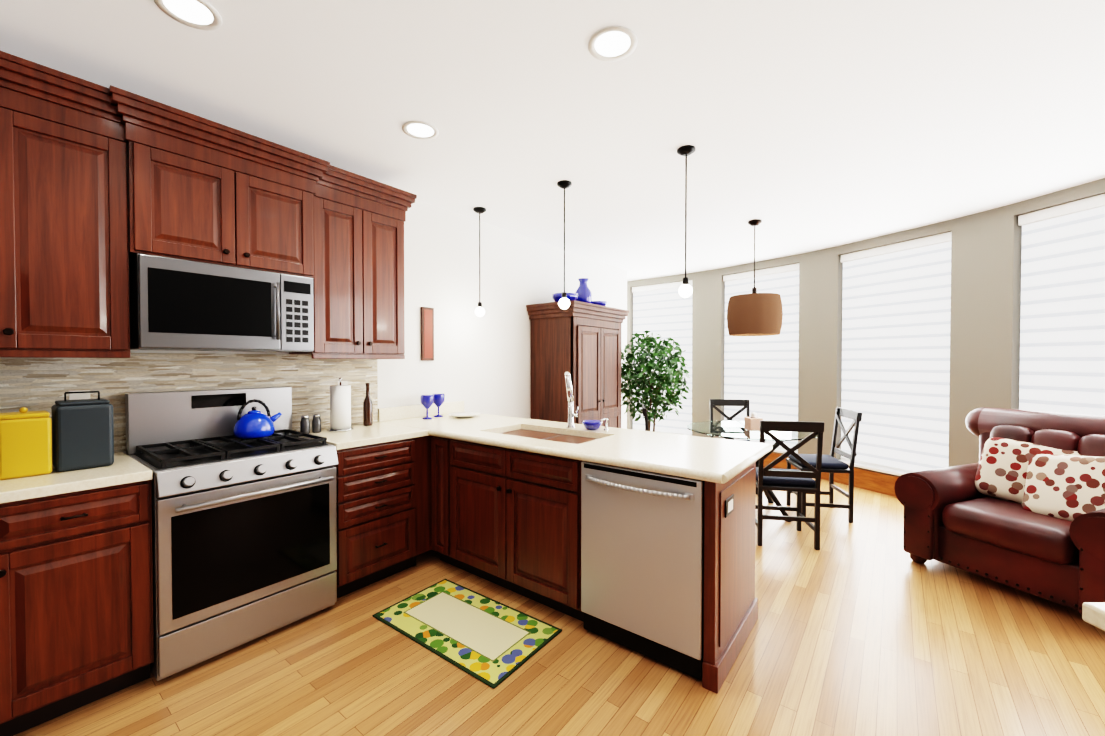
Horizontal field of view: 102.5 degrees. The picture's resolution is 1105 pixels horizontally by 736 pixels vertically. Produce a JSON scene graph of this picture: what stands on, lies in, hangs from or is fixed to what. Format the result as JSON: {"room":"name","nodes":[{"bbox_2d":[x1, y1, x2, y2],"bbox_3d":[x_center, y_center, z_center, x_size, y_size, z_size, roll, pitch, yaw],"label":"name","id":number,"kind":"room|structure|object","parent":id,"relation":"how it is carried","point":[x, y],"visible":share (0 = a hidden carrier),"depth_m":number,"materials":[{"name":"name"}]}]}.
{"room":"kitchen and dining room","nodes":[
{"label":"kitchen and dining room","id":0,"kind":"room"},
{"bbox_2d":[120,200,626,453],"bbox_3d":[-1.329,-0.025,3.926,0.740,2.680,8.900,1,1,38],"label":"wall","id":1,"kind":"structure","parent":0,"point":[481,364],"depth_m":4.11,"materials":[{"name":"white paint"}]},
{"bbox_2d":[0,79,155,354],"bbox_3d":[-2.245,-0.580,1.813,0.382,1.015,0.850,1,1,38],"label":"upper cabinet","id":2,"kind":"object","parent":1,"relation":"attached to","point":[100,186],"depth_m":1.85,"materials":[{"name":"brown wood"}]},
{"bbox_2d":[0,353,377,451],"bbox_3d":[-1.880,0.165,2.604,0.012,0.496,1.840,1,1,38],"label":"tile backsplash","id":3,"kind":"structure","parent":1,"relation":"attached to","point":[35,384],"depth_m":2.41,"materials":[{"name":"tile"}]},
{"bbox_2d":[156,127,319,278],"bbox_3d":[-1.785,-0.812,2.404,0.382,0.570,0.795,1,1,38],"label":"upper cabinet","id":4,"kind":"object","parent":1,"relation":"attached to","point":[215,205],"depth_m":2.28,"materials":[{"name":"brown wood"}]},
{"bbox_2d":[129,253,313,351],"bbox_3d":[-1.760,-0.308,2.393,0.438,0.428,0.755,1,1,38],"label":"microwave","id":5,"kind":"object","parent":4,"relation":"attached to","point":[180,305],"visible":1,"depth_m":2.21,"materials":[{"name":"silver metal"}]},
{"bbox_2d":[289,179,410,358],"bbox_3d":[-1.371,-0.598,2.941,0.382,1.015,0.695,1,1,38],"label":"upper cabinet","id":6,"kind":"object","parent":1,"relation":"attached to","point":[359,310],"depth_m":2.85,"materials":[{"name":"brown wood"}]},
{"bbox_2d":[378,401,463,419],"bbox_3d":[-1.053,0.349,3.661,0.020,0.100,0.831,1,1,38],"label":"backsplash","id":7,"kind":"structure","parent":1,"relation":"attached to","point":[404,412],"depth_m":3.58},
{"bbox_2d":[421,307,433,360],"bbox_3d":[-1.035,-0.281,3.676,0.024,0.440,0.120,1,1,38],"label":"picture frame","id":8,"kind":"object","parent":1,"relation":"attached to","point":[427,333],"visible":0.98,"depth_m":3.66,"materials":[{"name":"brown wood"}]},
{"bbox_2d":[0,0,1104,280],"bbox_3d":[1.774,-1.382,1.754,8.400,0.100,9.300,1,1,38],"label":"ceiling","id":9,"kind":"structure","parent":0,"point":[804,126],"depth_m":2.22,"materials":[{"name":"white paint"}]},
{"bbox_2d":[154,0,221,30],"bbox_3d":[-1.348,-1.327,1.644,0.200,0.006,0.200,1,1,38],"label":"recessed light","id":10,"kind":"object","parent":9,"relation":"in","point":[201,15],"visible":1,"depth_m":1.66,"materials":[{"name":"white paint"}]},
{"bbox_2d":[402,121,438,139],"bbox_3d":[-0.745,-1.340,2.505,0.200,0.006,0.200,1,1,38],"label":"recessed light","id":11,"kind":"object","parent":9,"relation":"in","point":[421,130],"visible":1,"depth_m":2.50,"materials":[{"name":"white paint"}]},
{"bbox_2d":[473,207,485,316],"bbox_3d":[-0.624,-0.902,3.810,0.110,0.921,0.110,1,1,38],"label":"pendant light","id":12,"kind":"object","parent":9,"relation":"hanging from","point":[479,311],"visible":1,"depth_m":3.80,"materials":[{"name":"black metal"}]},
{"bbox_2d":[557,180,571,308],"bbox_3d":[0.087,-0.893,3.259,0.110,0.921,0.110,1,1,38],"label":"pendant light","id":13,"kind":"object","parent":9,"relation":"hanging from","point":[564,302],"visible":1,"depth_m":3.25,"materials":[{"name":"black metal"}]},
{"bbox_2d":[588,26,636,61],"bbox_3d":[0.247,-1.330,1.825,0.200,0.006,0.200,1,1,38],"label":"recessed light","id":14,"kind":"object","parent":9,"relation":"in","point":[611,43],"visible":1,"depth_m":1.82,"materials":[{"name":"white paint"}]},
{"bbox_2d":[677,145,695,297],"bbox_3d":[0.823,-0.890,2.739,0.110,0.911,0.110,1,1,38],"label":"pendant light","id":15,"kind":"object","parent":9,"relation":"hanging from","point":[685,288],"visible":1,"depth_m":2.73,"materials":[{"name":"black metal"}]},
{"bbox_2d":[727,219,782,335],"bbox_3d":[1.885,-0.838,4.143,0.476,1.059,0.476,1,1,38],"label":"drum pendant light","id":16,"kind":"object","parent":9,"relation":"hanging from","point":[754,313],"visible":1,"depth_m":3.96,"materials":[{"name":"brown fabric"}]},
{"bbox_2d":[14,467,1104,735],"bbox_3d":[1.774,1.398,1.796,8.400,0.100,9.300,1,1,38],"label":"floor","id":17,"kind":"structure","parent":0,"point":[864,625],"depth_m":1.95,"materials":[{"name":"brown wood"}]},
{"bbox_2d":[0,476,153,735],"bbox_3d":[-2.058,0.907,1.875,0.624,0.880,0.452,1,1,38],"label":"base cabinet","id":18,"kind":"object","parent":17,"relation":"on","point":[76,565],"depth_m":1.69,"materials":[{"name":"brown wood"}]},
{"bbox_2d":[0,452,151,499],"bbox_3d":[-2.056,0.446,1.865,0.636,0.039,0.451,1,1,38],"label":"countertop","id":19,"kind":"structure","parent":18,"relation":"on","point":[124,467],"depth_m":1.74,"materials":[{"name":"beige stone"}]},
{"bbox_2d":[0,407,51,479],"bbox_3d":[-2.114,0.292,1.775,0.140,0.270,0.140,1,1,38],"label":"canister","id":20,"kind":"object","parent":19,"relation":"on","point":[25,442],"visible":1,"depth_m":1.74,"materials":[{"name":"yellow metal"}]},
{"bbox_2d":[51,391,113,471],"bbox_3d":[-2.029,0.263,1.917,0.180,0.324,0.170,1,1,38],"label":"canister","id":21,"kind":"object","parent":19,"relation":"on","point":[82,433],"visible":1,"depth_m":1.86,"materials":[{"name":"grey metal"}]},
{"bbox_2d":[125,386,337,680],"bbox_3d":[-1.637,0.732,2.317,0.697,1.215,0.752,1,1,38],"label":"range","id":22,"kind":"object","parent":17,"relation":"on","point":[244,541],"visible":0.92,"depth_m":2.15,"materials":[{"name":"silver metal"}]},
{"bbox_2d":[233,399,281,438],"bbox_3d":[-1.660,0.279,2.507,0.196,0.208,0.239,1,1,38],"label":"kettle","id":23,"kind":"object","parent":22,"relation":"on","point":[253,423],"visible":1,"depth_m":2.44,"materials":[{"name":"blue metal"}]},
{"bbox_2d":[334,436,419,597],"bbox_3d":[-1.288,0.892,2.868,0.624,0.880,0.526,1,1,38],"label":"base cabinet","id":24,"kind":"object","parent":17,"relation":"on","point":[378,484],"depth_m":2.67,"materials":[{"name":"brown wood"}]},
{"bbox_2d":[300,420,427,447],"bbox_3d":[-1.255,0.431,2.898,0.636,0.039,0.626,1,1,38],"label":"countertop","id":25,"kind":"structure","parent":24,"relation":"on","point":[360,434],"depth_m":2.79,"materials":[{"name":"beige stone"}]},
{"bbox_2d":[300,415,309,433],"bbox_3d":[-1.545,0.353,2.771,0.054,0.117,0.053,1,1,38],"label":"salt shaker","id":26,"kind":"object","parent":25,"relation":"on","point":[305,425],"visible":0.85,"depth_m":2.75,"materials":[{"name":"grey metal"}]},
{"bbox_2d":[312,414,320,432],"bbox_3d":[-1.502,0.352,2.826,0.054,0.117,0.053,1,1,38],"label":"salt shaker","id":27,"kind":"object","parent":25,"relation":"on","point":[316,424],"visible":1,"depth_m":2.81,"materials":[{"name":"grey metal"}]},
{"bbox_2d":[328,378,352,431],"bbox_3d":[-1.393,0.236,2.917,0.150,0.347,0.150,1,1,38],"label":"paper towel holder","id":28,"kind":"object","parent":25,"relation":"on","point":[340,407],"visible":1,"depth_m":2.87,"materials":[{"name":"white paper"}]},
{"bbox_2d":[363,383,372,425],"bbox_3d":[-1.307,0.256,3.142,0.064,0.300,0.062,1,1,38],"label":"oil bottle","id":29,"kind":"object","parent":25,"relation":"on","point":[367,411],"visible":1,"depth_m":3.12,"materials":[{"name":"brown glass"}]},
{"bbox_2d":[420,436,427,553],"bbox_3d":[-0.866,0.883,3.430,0.604,0.880,0.661,1,1,38],"label":"base cabinet","id":30,"kind":"object","parent":17,"relation":"on","point":[423,439],"depth_m":2.95,"materials":[{"name":"brown wood"}]},
{"bbox_2d":[372,579,561,688],"bbox_3d":[-0.460,1.335,2.325,0.900,0.008,0.500,1,1,36],"label":"kitchen mat","id":31,"kind":"object","parent":17,"relation":"on","point":[491,643],"visible":0.98,"depth_m":2.27,"materials":[{"name":"multicoloured fabric"}]},
{"bbox_2d":[428,436,583,621],"bbox_3d":[-0.143,0.892,2.870,1.225,0.880,0.661,1,1,38],"label":"base cabinet","id":32,"kind":"object","parent":17,"relation":"on","point":[492,498],"depth_m":2.53,"materials":[{"name":"brown wood"}]},
{"bbox_2d":[380,412,767,483],"bbox_3d":[-0.066,0.431,2.886,2.531,0.039,0.850,1,1,38],"label":"countertop","id":33,"kind":"structure","parent":32,"relation":"on","point":[708,460],"depth_m":2.40,"materials":[{"name":"beige stone"}]},
{"bbox_2d":[420,394,433,418],"bbox_3d":[-0.989,0.305,3.504,0.106,0.190,0.106,1,1,38],"label":"goblet","id":34,"kind":"object","parent":33,"relation":"on","point":[427,401],"visible":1,"depth_m":3.47,"materials":[{"name":"blue glass"}]},
{"bbox_2d":[432,393,444,416],"bbox_3d":[-0.935,0.303,3.639,0.106,0.190,0.106,1,1,38],"label":"goblet","id":35,"kind":"object","parent":33,"relation":"on","point":[439,399],"visible":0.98,"depth_m":3.60,"materials":[{"name":"blue glass"}]},
{"bbox_2d":[448,412,480,417],"bbox_3d":[-0.720,0.386,3.625,0.264,0.026,0.264,1,1,38],"label":"dish","id":36,"kind":"object","parent":33,"relation":"on","point":[463,414],"visible":1,"depth_m":3.67,"materials":[{"name":"white ceramic"}]},
{"bbox_2d":[504,428,599,443],"bbox_3d":[-0.044,0.548,2.833,0.792,0.218,0.422,1,1,38],"label":"sink","id":37,"kind":"object","parent":33,"relation":"in","point":[540,433],"depth_m":2.96,"materials":[{"name":"metal"}]},
{"bbox_2d":[564,372,578,427],"bbox_3d":[0.129,0.217,2.988,0.094,0.386,0.088,1,1,38],"label":"faucet","id":38,"kind":"object","parent":33,"relation":"on","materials":[{"name":"silver metal"}]},
{"bbox_2d":[582,420,601,429],"bbox_3d":[0.264,0.381,2.951,0.136,0.055,0.136,1,1,38],"label":"bowl","id":39,"kind":"object","parent":33,"relation":"on","point":[592,424],"visible":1,"depth_m":2.91,"materials":[{"name":"blue glass"}]},
{"bbox_2d":[604,418,611,431],"bbox_3d":[0.334,0.369,2.862,0.032,0.085,0.076,1,1,38],"label":"faucet","id":40,"kind":"object","parent":33,"relation":"on","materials":[{"name":"silver metal"}]},
{"bbox_2d":[526,300,628,427],"bbox_3d":[0.308,0.317,4.928,0.614,1.965,1.120,1,1,38],"label":"armoire","id":41,"kind":"object","parent":17,"relation":"on","point":[580,342],"visible":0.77,"depth_m":4.60,"materials":[{"name":"brown wood"}]},
{"bbox_2d":[552,293,577,301],"bbox_3d":[0.135,-0.724,4.743,0.280,0.120,0.280,1,1,38],"label":"bowl","id":42,"kind":"object","parent":41,"relation":"on","point":[556,297],"visible":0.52,"depth_m":4.64,"materials":[{"name":"blue glass"}]},
{"bbox_2d":[575,278,591,302],"bbox_3d":[0.346,-0.832,4.982,0.200,0.330,0.200,1,1,38],"label":"vase","id":43,"kind":"object","parent":41,"relation":"on","point":[583,292],"visible":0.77,"depth_m":4.91,"materials":[{"name":"blue glass"}]},
{"bbox_2d":[591,301,607,305],"bbox_3d":[0.518,-0.721,5.205,0.260,0.100,0.260,1,1,38],"label":"bowl","id":44,"kind":"object","parent":41,"relation":"on","point":[603,303],"visible":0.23,"depth_m":5.09,"materials":[{"name":"blue glass"}]},
{"bbox_2d":[581,461,703,679],"bbox_3d":[0.556,0.904,2.269,0.607,0.872,0.694,1,1,38],"label":"dishwasher","id":45,"kind":"object","parent":17,"relation":"on","point":[642,562],"visible":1,"depth_m":2.01,"materials":[{"name":"silver metal"}]},
{"bbox_2d":[642,404,648,430],"bbox_3d":[1.096,0.839,4.251,0.471,0.943,0.420,0,1,11],"label":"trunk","id":46,"kind":"object","parent":17,"relation":"on","point":[644,410],"visible":0.15,"depth_m":4.08,"materials":[{"name":"black wood"}]},
{"bbox_2d":[621,330,689,431],"bbox_3d":[1.249,0.406,5.643,1.035,1.764,1.032,1,1,38],"label":"ficus plant","id":47,"kind":"object","parent":17,"relation":"on","point":[646,366],"visible":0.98,"depth_m":5.47,"materials":[{"name":"green plant"}]},
{"bbox_2d":[710,399,757,494],"bbox_3d":[1.964,0.830,4.824,0.420,0.943,0.471,0,1,11],"label":"dining chair","id":48,"kind":"object","parent":17,"relation":"on","point":[714,403],"visible":0.25,"depth_m":5.02,"materials":[{"name":"black paint"}]},
{"bbox_2d":[687,421,817,521],"bbox_3d":[1.828,0.938,4.113,1.120,0.752,1.120,0,1,11],"label":"dining table","id":49,"kind":"object","parent":17,"relation":"on","point":[730,430],"visible":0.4,"depth_m":3.92,"materials":[{"name":"clear glass"}]},
{"bbox_2d":[744,412,762,430],"bbox_3d":[1.819,0.480,4.012,0.120,0.164,0.120,0,1,-1],"label":"box","id":50,"kind":"object","parent":49,"relation":"on","point":[752,423],"visible":0.92,"depth_m":3.96,"materials":[{"name":"beige"}]},
{"bbox_2d":[755,420,823,549],"bbox_3d":[1.769,0.851,3.425,0.420,0.943,0.471,0,1,11],"label":"dining chair","id":51,"kind":"object","parent":17,"relation":"on","point":[769,477],"visible":0.81,"depth_m":3.25,"materials":[{"name":"black paint"}]},
{"bbox_2d":[786,407,861,522],"bbox_3d":[2.423,0.843,3.998,0.471,0.943,0.420,0,1,11],"label":"dining chair","id":52,"kind":"object","parent":17,"relation":"on","point":[831,465],"visible":0.83,"depth_m":3.86,"materials":[{"name":"black paint"}]},
{"bbox_2d":[894,407,1104,614],"bbox_3d":[3.020,0.813,2.742,1.005,1.040,1.094,0,1,-22],"label":"armchair","id":53,"kind":"object","parent":17,"relation":"on","point":[1020,505],"visible":1,"depth_m":2.68,"materials":[{"name":"red leather"}]},
{"bbox_2d":[1082,602,1104,630],"bbox_3d":[1.707,0.923,0.118,1.330,0.900,1.530,0,1,0],"label":"table","id":54,"kind":"object","parent":17,"relation":"on","point":[1093,613],"visible":1,"depth_m":0.86,"materials":[{"name":"white wood"}]},
{"bbox_2d":[627,178,1104,496],"bbox_3d":[2.615,-0.022,3.719,7.073,2.680,4.403,1,1,38],"label":"wall","id":55,"kind":"structure","parent":0,"point":[986,253],"depth_m":4.20,"materials":[{"name":"grey paint"}]},
{"bbox_2d":[632,280,691,435],"bbox_3d":[1.719,-0.132,6.956,1.031,2.358,0.228,1,1,40],"label":"window blind","id":56,"kind":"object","parent":55,"relation":"in","point":[664,310],"depth_m":6.85,"materials":[{"name":"white fabric"}]},
{"bbox_2d":[723,263,798,453],"bbox_3d":[2.755,-0.116,5.883,0.228,2.358,1.031,-1,1,-38],"label":"window blind","id":57,"kind":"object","parent":55,"relation":"in","point":[761,374],"depth_m":5.78,"materials":[{"name":"white fabric"}]},
{"bbox_2d":[840,231,951,475],"bbox_3d":[3.533,-0.097,4.611,0.228,2.358,1.031,0,1,-25],"label":"window blind","id":58,"kind":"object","parent":55,"relation":"in","point":[896,305],"depth_m":4.54,"materials":[{"name":"white fabric"}]},
{"bbox_2d":[1018,194,1104,415],"bbox_3d":[4.014,-0.075,3.199,0.228,2.358,1.031,0,1,-13],"label":"window blind","id":59,"kind":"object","parent":55,"relation":"in","point":[1062,343],"depth_m":3.42,"materials":[{"name":"white fabric"}]}
]}

